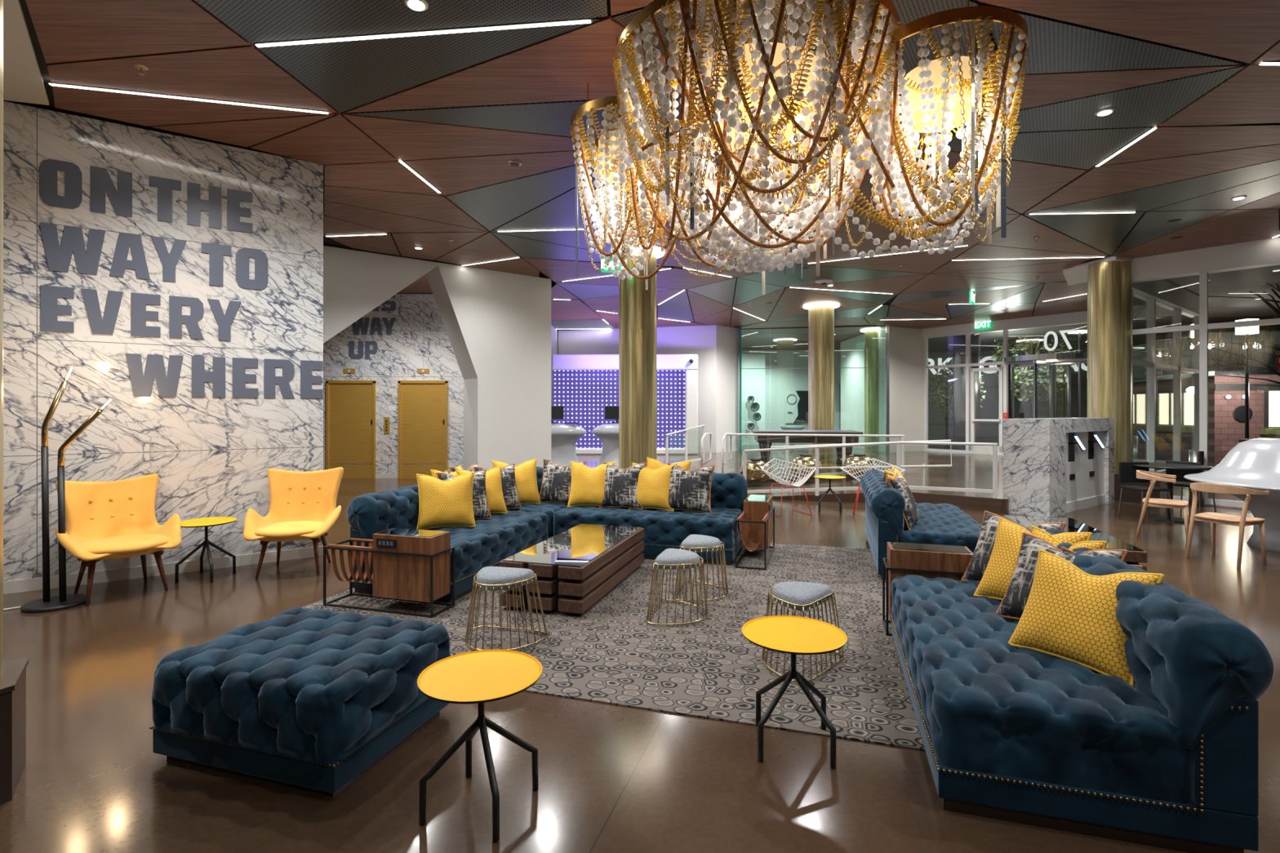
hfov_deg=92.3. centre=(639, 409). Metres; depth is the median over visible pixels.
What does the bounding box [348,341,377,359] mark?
lobby lettering
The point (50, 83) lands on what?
recessed light
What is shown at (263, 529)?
seat cushion
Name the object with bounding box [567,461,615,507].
cushion
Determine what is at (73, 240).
lettering
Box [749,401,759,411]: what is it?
wall mirror
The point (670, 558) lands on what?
cushion
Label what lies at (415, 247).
recessed light
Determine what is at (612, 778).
floor
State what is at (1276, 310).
tree
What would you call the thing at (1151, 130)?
recessed light
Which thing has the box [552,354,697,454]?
wall
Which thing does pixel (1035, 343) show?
tree
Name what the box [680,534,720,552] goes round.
cushion
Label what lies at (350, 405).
elevator door
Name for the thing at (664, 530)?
sofa
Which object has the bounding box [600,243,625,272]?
exit sign
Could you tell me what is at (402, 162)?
recessed light
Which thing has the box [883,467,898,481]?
cushion
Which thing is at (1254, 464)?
table
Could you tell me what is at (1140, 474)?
wooden chair
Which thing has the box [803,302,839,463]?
column
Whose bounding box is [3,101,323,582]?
wall
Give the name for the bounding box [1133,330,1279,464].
window
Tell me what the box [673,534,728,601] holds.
stool
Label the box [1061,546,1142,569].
cushion
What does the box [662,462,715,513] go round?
cushion
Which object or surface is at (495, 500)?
cushion
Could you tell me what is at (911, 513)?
cushion
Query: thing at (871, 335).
column
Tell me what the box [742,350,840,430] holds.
wall
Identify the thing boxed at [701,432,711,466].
rail
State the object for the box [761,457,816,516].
wire chair
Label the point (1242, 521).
wooden chair
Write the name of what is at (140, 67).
sprinkler
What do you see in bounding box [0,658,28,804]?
plinth
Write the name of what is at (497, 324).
wall
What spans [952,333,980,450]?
steel column
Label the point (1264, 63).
recessed light
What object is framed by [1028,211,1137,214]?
recessed light
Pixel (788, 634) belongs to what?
tray
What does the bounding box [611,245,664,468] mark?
column
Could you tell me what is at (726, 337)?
wall
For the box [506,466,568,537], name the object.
sofa
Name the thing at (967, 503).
step
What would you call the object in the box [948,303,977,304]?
recessed light
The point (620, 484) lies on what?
cushion
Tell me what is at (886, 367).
window
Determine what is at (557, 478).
cushion
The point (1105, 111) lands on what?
recessed light
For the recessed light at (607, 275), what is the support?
in the ceiling
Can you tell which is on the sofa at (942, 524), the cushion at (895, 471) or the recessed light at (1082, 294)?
the cushion at (895, 471)
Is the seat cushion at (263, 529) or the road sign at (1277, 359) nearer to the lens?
the seat cushion at (263, 529)
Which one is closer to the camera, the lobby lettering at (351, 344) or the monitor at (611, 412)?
the lobby lettering at (351, 344)
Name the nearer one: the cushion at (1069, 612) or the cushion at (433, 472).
the cushion at (1069, 612)
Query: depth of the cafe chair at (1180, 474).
8.47 m
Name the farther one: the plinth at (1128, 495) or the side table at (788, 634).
the plinth at (1128, 495)
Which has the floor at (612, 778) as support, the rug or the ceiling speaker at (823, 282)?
the rug
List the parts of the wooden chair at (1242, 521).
leg, leg, seat rail, seat, backrest, leg, leg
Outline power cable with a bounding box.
[3,606,20,610]
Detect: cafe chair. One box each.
[1117,462,1173,524]
[1164,460,1216,515]
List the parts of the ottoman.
nailhead trim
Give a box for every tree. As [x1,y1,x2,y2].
[928,355,986,422]
[991,334,1077,417]
[1196,282,1279,386]
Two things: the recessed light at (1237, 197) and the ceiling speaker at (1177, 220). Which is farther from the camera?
the ceiling speaker at (1177, 220)
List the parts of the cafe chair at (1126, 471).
leg, backrest, leg, seat, leg, leg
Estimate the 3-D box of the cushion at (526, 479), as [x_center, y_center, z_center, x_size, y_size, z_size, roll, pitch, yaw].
[-1.376,0.823,6.872,0.525,0.505,0.226,0,0,-30]
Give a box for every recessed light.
[46,81,329,114]
[253,17,592,47]
[325,233,386,236]
[397,160,441,193]
[404,0,428,11]
[413,246,422,248]
[462,257,519,266]
[497,228,583,231]
[507,160,521,166]
[561,275,613,281]
[657,289,684,305]
[683,267,732,277]
[733,307,765,320]
[791,287,891,293]
[807,244,968,263]
[890,318,946,319]
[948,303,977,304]
[951,256,1105,260]
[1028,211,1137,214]
[1043,293,1085,302]
[1093,126,1158,166]
[1094,107,1115,115]
[1230,195,1246,199]
[1257,61,1279,65]
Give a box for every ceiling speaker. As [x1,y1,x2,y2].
[814,279,832,284]
[1167,218,1182,222]
[1169,235,1182,239]
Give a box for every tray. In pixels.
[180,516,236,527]
[417,649,542,704]
[742,615,847,654]
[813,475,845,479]
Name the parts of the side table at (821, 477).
leg, leg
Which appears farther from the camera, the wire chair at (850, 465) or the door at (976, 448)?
the door at (976, 448)
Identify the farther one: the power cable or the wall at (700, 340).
the wall at (700, 340)
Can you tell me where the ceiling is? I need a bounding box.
[3,0,1279,351]
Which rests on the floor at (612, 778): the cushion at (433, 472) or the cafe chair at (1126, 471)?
the cafe chair at (1126, 471)
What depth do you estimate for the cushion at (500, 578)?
3.88 m
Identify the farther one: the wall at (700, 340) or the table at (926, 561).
the wall at (700, 340)
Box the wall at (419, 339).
[323,293,463,473]
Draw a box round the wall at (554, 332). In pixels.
[551,324,558,423]
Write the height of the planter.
0.850 m
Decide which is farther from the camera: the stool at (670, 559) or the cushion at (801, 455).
the cushion at (801, 455)
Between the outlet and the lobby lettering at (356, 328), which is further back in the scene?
the lobby lettering at (356, 328)
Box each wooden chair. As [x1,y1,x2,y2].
[1134,470,1188,542]
[1185,482,1269,568]
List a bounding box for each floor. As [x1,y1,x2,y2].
[0,447,1279,852]
[576,442,1162,513]
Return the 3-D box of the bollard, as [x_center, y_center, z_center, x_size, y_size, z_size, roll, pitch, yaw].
[12.400,1.120,12.600,0.200,1.000,0.200,0,0,0]
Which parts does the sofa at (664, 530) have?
seat, nailhead trim, backrest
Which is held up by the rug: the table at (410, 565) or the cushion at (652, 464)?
the table at (410, 565)
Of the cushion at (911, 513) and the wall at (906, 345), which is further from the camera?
the wall at (906, 345)
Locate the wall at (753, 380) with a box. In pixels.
[742,354,764,444]
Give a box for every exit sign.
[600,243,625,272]
[968,291,975,305]
[974,320,991,329]
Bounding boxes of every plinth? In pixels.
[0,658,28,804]
[1114,471,1173,502]
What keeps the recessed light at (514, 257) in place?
in the ceiling
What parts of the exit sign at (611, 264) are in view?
panel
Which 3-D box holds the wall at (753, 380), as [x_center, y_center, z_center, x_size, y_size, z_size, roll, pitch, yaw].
[3.831,-0.350,22.473,1.552,3.300,0.150,0,0,-15]
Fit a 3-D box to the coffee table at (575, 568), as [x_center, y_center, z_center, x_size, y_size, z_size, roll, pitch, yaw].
[-0.503,1.308,5.213,0.665,0.368,1.564,0,0,17]
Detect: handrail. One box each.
[665,424,704,465]
[725,433,904,481]
[742,441,997,498]
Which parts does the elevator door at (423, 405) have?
kick plate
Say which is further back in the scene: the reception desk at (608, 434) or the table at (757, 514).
the reception desk at (608, 434)
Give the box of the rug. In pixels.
[302,542,925,751]
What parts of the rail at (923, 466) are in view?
post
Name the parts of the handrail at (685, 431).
post, rail, rail, post, post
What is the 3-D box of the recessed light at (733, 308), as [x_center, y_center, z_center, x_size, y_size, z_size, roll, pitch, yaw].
[2.912,-2.498,16.260,0.044,0.009,2.476,0,0,29]
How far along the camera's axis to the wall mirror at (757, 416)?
22.28 m
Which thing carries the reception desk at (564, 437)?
on the floor at (967, 470)
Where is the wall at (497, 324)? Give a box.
[323,245,551,470]
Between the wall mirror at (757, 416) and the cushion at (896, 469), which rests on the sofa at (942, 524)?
the cushion at (896, 469)
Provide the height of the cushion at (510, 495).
0.480 m
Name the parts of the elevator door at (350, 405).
kick plate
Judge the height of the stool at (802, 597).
0.438 m
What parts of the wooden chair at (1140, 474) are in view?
leg, backrest, seat rail, seat, leg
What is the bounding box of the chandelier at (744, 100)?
[569,0,1027,294]
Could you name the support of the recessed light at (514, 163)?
in the ceiling
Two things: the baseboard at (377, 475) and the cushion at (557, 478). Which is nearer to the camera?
the cushion at (557, 478)
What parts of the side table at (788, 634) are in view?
leg, leg, leg, leg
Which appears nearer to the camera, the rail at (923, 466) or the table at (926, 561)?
the table at (926, 561)
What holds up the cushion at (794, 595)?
on the stool at (802, 597)
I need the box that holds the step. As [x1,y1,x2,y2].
[911,492,1002,512]
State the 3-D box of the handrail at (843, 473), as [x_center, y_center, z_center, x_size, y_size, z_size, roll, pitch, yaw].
[3.447,0.989,12.125,3.510,1.022,0.044,0,0,1]
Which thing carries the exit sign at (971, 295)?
hanging from the ceiling
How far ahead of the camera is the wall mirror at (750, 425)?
22.28 m
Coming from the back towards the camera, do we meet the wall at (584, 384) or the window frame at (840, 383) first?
the window frame at (840, 383)
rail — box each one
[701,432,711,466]
[721,432,732,473]
[769,439,951,488]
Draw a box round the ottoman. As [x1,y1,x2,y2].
[149,607,450,797]
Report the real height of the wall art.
1.360 m
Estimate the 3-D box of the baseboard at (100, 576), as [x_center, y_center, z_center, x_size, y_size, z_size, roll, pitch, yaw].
[-5.774,1.450,4.570,6.125,0.100,0.013,0,0,-34]
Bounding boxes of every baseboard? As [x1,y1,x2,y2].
[3,546,323,594]
[375,473,449,478]
[715,448,738,453]
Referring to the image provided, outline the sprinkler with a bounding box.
[134,64,148,75]
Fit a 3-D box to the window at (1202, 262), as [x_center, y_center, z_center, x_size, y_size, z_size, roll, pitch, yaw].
[11.325,-0.510,6.775,0.240,3.980,9.995,0,0,-41]
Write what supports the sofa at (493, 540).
on the rug
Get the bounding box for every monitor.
[551,406,564,422]
[604,406,618,422]
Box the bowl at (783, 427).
[779,425,804,430]
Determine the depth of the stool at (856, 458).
11.66 m
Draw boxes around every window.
[738,324,888,453]
[922,304,1197,462]
[928,345,1087,446]
[1131,236,1279,506]
[1131,279,1199,472]
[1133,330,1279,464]
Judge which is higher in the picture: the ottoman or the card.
the card
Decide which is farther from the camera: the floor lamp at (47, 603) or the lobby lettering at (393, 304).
the lobby lettering at (393, 304)
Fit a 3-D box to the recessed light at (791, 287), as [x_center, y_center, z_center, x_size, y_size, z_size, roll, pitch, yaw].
[4.276,-2.498,12.969,2.516,0.009,0.045,0,0,-17]
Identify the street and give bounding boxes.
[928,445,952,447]
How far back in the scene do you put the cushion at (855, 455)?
11.78 m
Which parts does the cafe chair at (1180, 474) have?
seat, leg, backrest, leg, leg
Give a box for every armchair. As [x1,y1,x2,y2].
[55,473,182,605]
[243,466,343,578]
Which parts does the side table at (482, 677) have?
leg, leg, leg, leg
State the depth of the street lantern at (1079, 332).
19.97 m
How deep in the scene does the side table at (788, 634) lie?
2.71 m
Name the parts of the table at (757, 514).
rod, rod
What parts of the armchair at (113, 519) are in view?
leg, leg, leg, leg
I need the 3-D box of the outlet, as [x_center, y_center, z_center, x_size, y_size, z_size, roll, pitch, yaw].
[-1.866,0.987,4.522,0.170,0.060,0.008,0,0,17]
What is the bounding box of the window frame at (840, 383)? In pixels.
[840,382,840,430]
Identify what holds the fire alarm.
attached to the window at (1139, 311)
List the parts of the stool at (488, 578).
rod, rod, rod, rod, rod, rod, rod, rod, rod, rod, rod, rod, rod, rod, rod, rod, rod, rod, rod, rod, rod, rod, rod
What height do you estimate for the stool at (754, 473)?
0.430 m
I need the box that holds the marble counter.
[1003,417,1114,517]
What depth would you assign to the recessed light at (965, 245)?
9.96 m
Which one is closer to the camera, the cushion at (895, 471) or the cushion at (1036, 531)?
the cushion at (1036, 531)
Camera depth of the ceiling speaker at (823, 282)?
11.90 m
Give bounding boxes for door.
[325,380,376,478]
[398,380,448,478]
[970,366,1003,452]
[1003,352,1087,418]
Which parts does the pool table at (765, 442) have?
leg, leg, rail, leg, leg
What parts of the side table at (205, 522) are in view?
leg, leg, leg, leg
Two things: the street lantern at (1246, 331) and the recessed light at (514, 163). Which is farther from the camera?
the street lantern at (1246, 331)
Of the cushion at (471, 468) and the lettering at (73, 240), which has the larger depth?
the cushion at (471, 468)
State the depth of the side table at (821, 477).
9.01 m
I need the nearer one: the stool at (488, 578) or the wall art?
the stool at (488, 578)
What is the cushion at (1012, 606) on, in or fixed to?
on the sofa at (1169, 759)
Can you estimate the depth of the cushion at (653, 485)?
6.48 m
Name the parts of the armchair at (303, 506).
leg, leg, leg, leg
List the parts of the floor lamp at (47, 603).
stem, brass arm, stem, brass arm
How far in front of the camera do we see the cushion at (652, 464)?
6.68 m
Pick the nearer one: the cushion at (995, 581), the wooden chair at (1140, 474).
the cushion at (995, 581)
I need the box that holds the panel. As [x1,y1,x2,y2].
[383,417,389,433]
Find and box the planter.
[1188,450,1204,506]
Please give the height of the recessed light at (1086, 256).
0.009 m
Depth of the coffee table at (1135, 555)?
5.67 m
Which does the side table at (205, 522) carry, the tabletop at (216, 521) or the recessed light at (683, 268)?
the tabletop at (216, 521)
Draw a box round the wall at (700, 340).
[558,324,715,453]
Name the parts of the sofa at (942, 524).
backrest, seat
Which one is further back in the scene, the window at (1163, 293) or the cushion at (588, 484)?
the window at (1163, 293)
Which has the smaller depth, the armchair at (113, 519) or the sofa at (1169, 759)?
the sofa at (1169, 759)
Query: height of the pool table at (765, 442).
0.824 m
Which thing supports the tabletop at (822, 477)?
on the side table at (821, 477)
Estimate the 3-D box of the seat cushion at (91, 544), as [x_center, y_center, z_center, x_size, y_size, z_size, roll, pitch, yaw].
[-4.164,1.087,4.968,0.570,0.094,0.650,0,0,37]
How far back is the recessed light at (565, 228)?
8.59 m
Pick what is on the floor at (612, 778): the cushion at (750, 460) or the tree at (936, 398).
the tree at (936, 398)
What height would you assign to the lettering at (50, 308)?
0.380 m
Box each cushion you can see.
[80,533,168,555]
[254,520,324,538]
[416,471,475,529]
[430,465,462,478]
[435,469,491,519]
[448,462,478,471]
[455,466,507,513]
[473,463,521,508]
[476,566,533,590]
[491,458,541,503]
[539,458,586,503]
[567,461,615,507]
[598,462,646,509]
[628,462,676,511]
[646,457,691,470]
[654,548,700,569]
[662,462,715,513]
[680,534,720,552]
[749,458,761,461]
[772,581,831,611]
[800,453,811,456]
[853,453,865,456]
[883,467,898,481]
[884,466,902,475]
[885,470,911,490]
[886,472,919,530]
[960,511,1066,582]
[973,518,1092,600]
[995,532,1128,620]
[1008,549,1164,686]
[1031,525,1106,551]
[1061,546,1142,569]
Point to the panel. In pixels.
(386, 420)
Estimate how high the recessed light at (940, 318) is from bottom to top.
0.009 m
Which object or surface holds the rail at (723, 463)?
on the floor at (612, 778)
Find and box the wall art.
[784,391,808,422]
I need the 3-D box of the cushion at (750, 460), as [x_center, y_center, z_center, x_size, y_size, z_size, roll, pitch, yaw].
[2.208,0.965,11.750,0.220,0.030,0.220,0,0,0]
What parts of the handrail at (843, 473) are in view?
post, post, rail, rail, post, post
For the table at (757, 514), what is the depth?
6.15 m
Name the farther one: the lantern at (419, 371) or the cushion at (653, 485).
the lantern at (419, 371)
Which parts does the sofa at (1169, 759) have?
seat, nailhead trim, backrest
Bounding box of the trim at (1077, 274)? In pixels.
[1062,256,1133,285]
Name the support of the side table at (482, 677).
on the floor at (612, 778)
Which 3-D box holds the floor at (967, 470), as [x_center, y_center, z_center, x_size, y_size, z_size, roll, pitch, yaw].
[4.999,1.400,17.526,14.798,0.200,17.348,0,0,0]
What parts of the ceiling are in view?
plaster panel, wood panel, wood panel, wood panel, wood panel, wood panel, wood panel, wood panel, wood panel, wood panel, metal panel, wood panel, wood panel, metal panel, wood panel, wood panel, wood panel, wood panel, wood panel, wood panel, metal panel, metal panel, wood panel, metal panel, metal panel, wood panel, metal panel, metal panel, wood panel, metal panel, wood panel, wood panel, wood panel, wood panel, metal panel, wood panel, wood panel, metal panel, wood panel, wood panel, wood panel, wood panel, metal panel, metal panel, metal panel, wood panel, metal panel, wood panel, wood panel, wood panel, metal panel, metal panel, metal panel, wood panel, wood panel, wood panel, metal panel, wood panel, wood panel, metal panel, wood panel, metal panel, wood panel, metal panel, wood panel, wood panel, metal panel, wood panel, wood panel, wood panel, metal panel, wood panel, wood panel, wood panel, metal panel, wood panel, wood panel, metal panel, metal panel, metal panel, wood panel, wood panel, metal panel, metal panel, wood panel, wood panel, metal panel, wood panel, wood panel, wood panel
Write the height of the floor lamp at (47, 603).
1.833 m
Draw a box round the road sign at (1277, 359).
[1275,351,1279,371]
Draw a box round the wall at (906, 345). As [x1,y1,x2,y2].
[840,324,924,453]
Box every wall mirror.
[746,395,754,402]
[746,422,754,430]
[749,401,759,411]
[752,412,761,421]
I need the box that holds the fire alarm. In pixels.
[1003,413,1008,418]
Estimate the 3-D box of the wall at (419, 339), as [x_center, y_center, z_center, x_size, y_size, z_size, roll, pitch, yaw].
[-5.800,-0.500,13.500,6.400,4.000,0.300,0,0,0]
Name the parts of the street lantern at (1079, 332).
post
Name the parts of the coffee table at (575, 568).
glass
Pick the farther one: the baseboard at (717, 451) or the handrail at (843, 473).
the baseboard at (717, 451)
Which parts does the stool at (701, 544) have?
rod, rod, rod, rod, rod, rod, rod, rod, rod, rod, rod, rod, rod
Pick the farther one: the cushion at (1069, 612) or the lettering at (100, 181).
the lettering at (100, 181)
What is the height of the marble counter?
1.360 m
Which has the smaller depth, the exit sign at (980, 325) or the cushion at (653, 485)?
the cushion at (653, 485)
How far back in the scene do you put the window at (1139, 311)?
17.25 m
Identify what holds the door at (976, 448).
attached to the window at (1139, 311)
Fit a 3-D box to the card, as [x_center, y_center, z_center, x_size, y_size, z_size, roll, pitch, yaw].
[-5.375,-0.018,13.347,0.160,0.106,0.006,0,0,0]
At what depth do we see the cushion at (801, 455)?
11.73 m
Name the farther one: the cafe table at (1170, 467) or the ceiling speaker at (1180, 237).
the ceiling speaker at (1180, 237)
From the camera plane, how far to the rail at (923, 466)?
10.59 m
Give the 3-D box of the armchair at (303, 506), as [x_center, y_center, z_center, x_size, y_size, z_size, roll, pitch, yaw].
[-3.196,1.039,5.703,0.793,0.929,0.775,0,0,-13]
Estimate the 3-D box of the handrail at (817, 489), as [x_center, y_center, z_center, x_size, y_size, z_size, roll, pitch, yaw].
[3.525,0.997,9.804,3.760,1.007,0.315,0,0,23]
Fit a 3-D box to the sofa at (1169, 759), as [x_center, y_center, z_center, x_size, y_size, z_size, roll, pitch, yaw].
[1.856,1.097,3.003,1.035,0.807,1.870,0,0,17]
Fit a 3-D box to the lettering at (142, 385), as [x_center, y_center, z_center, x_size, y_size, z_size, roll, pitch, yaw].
[-3.884,-0.300,5.847,1.553,0.380,0.008,0,0,-34]
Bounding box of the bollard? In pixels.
[1238,439,1250,443]
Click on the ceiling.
(455, 108)
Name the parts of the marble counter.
panel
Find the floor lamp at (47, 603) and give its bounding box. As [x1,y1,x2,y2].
[20,365,112,613]
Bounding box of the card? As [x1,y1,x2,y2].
[388,405,395,410]
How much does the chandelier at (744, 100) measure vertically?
1.687 m
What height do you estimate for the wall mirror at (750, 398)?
0.260 m
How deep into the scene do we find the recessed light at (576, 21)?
4.08 m
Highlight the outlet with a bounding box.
[376,538,396,548]
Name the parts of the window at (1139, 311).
glass number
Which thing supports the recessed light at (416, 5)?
in the ceiling
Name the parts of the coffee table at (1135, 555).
glass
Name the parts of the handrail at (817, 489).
post, post, rail, rail, post, post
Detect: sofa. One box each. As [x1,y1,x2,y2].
[346,484,549,602]
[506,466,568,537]
[553,472,747,565]
[859,469,982,579]
[890,528,1273,852]
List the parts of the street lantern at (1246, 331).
post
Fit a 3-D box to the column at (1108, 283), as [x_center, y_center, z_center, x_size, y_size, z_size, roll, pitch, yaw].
[7.972,-0.485,10.450,0.600,3.970,0.600,0,0,0]
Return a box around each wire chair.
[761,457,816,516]
[840,457,905,515]
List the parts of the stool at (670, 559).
rod, rod, rod, rod, rod, rod, rod, rod, rod, rod, rod, rod, rod, rod, rod, rod, rod, rod, rod, rod, rod, rod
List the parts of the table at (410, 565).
rod, rod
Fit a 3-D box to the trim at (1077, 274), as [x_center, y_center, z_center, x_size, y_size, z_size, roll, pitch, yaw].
[8.271,-2.485,11.022,1.093,0.070,2.137,0,0,38]
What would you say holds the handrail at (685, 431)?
on the floor at (967, 470)
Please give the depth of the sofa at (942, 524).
5.39 m
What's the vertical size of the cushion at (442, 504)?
0.494 m
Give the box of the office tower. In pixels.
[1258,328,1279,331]
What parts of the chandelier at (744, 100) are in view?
suspension rod, coil cord, gold chain, gold chain, gold chain, coil cord, bulb, coil cord, coil cord, lamp shade, gold chain, gold chain, gold chain, coil cord, gold chain, gold chain, coil cord, coil cord, gold chain, coil cord, coil cord, coil cord, gold chain, gold chain, gold chain, gold chain, gold chain, coil cord, gold chain, gold chain, coil cord, gold chain, gold chain, lamp shade, gold chain, coil cord, gold chain, gold chain, gold chain, coil cord, coil cord, gold chain, gold chain, coil cord, coil cord, gold chain, coil cord, bulb, gold chain, gold chain, coil cord, coil cord, gold chain, coil cord, coil cord, gold chain, coil cord, gold chain, gold chain, coil cord, coil cord, gold chain, bulb, coil cord, gold chain, coil cord, coil cord, lamp shade, coil cord, coil cord, gold chain, bulb, coil cord, coil cord, coil cord, gold chain, gold chain, gold chain, coil cord, gold chain, coil cord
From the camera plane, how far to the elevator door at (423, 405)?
13.33 m
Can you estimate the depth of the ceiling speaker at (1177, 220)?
8.14 m
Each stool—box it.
[465,566,547,650]
[646,548,708,625]
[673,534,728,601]
[739,458,772,482]
[761,581,844,682]
[789,453,822,477]
[842,453,876,477]
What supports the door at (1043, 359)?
attached to the window at (1139, 311)
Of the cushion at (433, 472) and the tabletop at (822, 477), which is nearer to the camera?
the cushion at (433, 472)
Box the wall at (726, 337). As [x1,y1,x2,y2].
[715,324,738,449]
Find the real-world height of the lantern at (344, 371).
0.100 m
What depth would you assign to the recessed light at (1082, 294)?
13.76 m
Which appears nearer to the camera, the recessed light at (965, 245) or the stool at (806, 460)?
the recessed light at (965, 245)
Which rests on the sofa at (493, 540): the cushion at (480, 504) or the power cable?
the cushion at (480, 504)
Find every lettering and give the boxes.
[39,159,252,233]
[39,222,267,289]
[40,284,240,340]
[125,353,322,398]
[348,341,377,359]
[351,317,395,334]
[372,294,395,311]
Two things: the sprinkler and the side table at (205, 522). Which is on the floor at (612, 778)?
the side table at (205, 522)
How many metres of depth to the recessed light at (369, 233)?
8.81 m
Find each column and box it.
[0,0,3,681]
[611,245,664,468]
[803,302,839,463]
[860,328,879,450]
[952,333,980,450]
[1087,259,1131,473]
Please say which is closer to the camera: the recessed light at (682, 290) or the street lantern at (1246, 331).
the recessed light at (682, 290)
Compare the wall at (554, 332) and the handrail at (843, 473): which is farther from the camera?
the wall at (554, 332)
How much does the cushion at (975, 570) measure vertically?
0.426 m
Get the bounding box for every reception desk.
[551,406,586,466]
[591,406,618,466]
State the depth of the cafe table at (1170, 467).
8.24 m
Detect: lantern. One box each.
[342,368,355,373]
[417,368,429,373]
[1067,330,1087,417]
[1235,319,1258,439]
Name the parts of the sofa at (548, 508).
seat, backrest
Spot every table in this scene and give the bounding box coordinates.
[174,516,236,582]
[323,528,454,617]
[417,649,542,843]
[499,524,644,614]
[735,494,774,570]
[742,615,847,768]
[751,429,862,466]
[813,475,845,513]
[882,542,973,635]
[1001,515,1146,571]
[1133,462,1213,523]
[1183,438,1279,551]
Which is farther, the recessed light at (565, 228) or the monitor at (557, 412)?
the monitor at (557, 412)
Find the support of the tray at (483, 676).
on the side table at (482, 677)
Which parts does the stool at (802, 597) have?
rod, rod, rod, rod, rod, rod, rod, rod, rod, rod, rod, rod, rod, rod, rod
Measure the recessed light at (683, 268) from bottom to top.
0.009 m
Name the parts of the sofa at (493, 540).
backrest, nailhead trim, seat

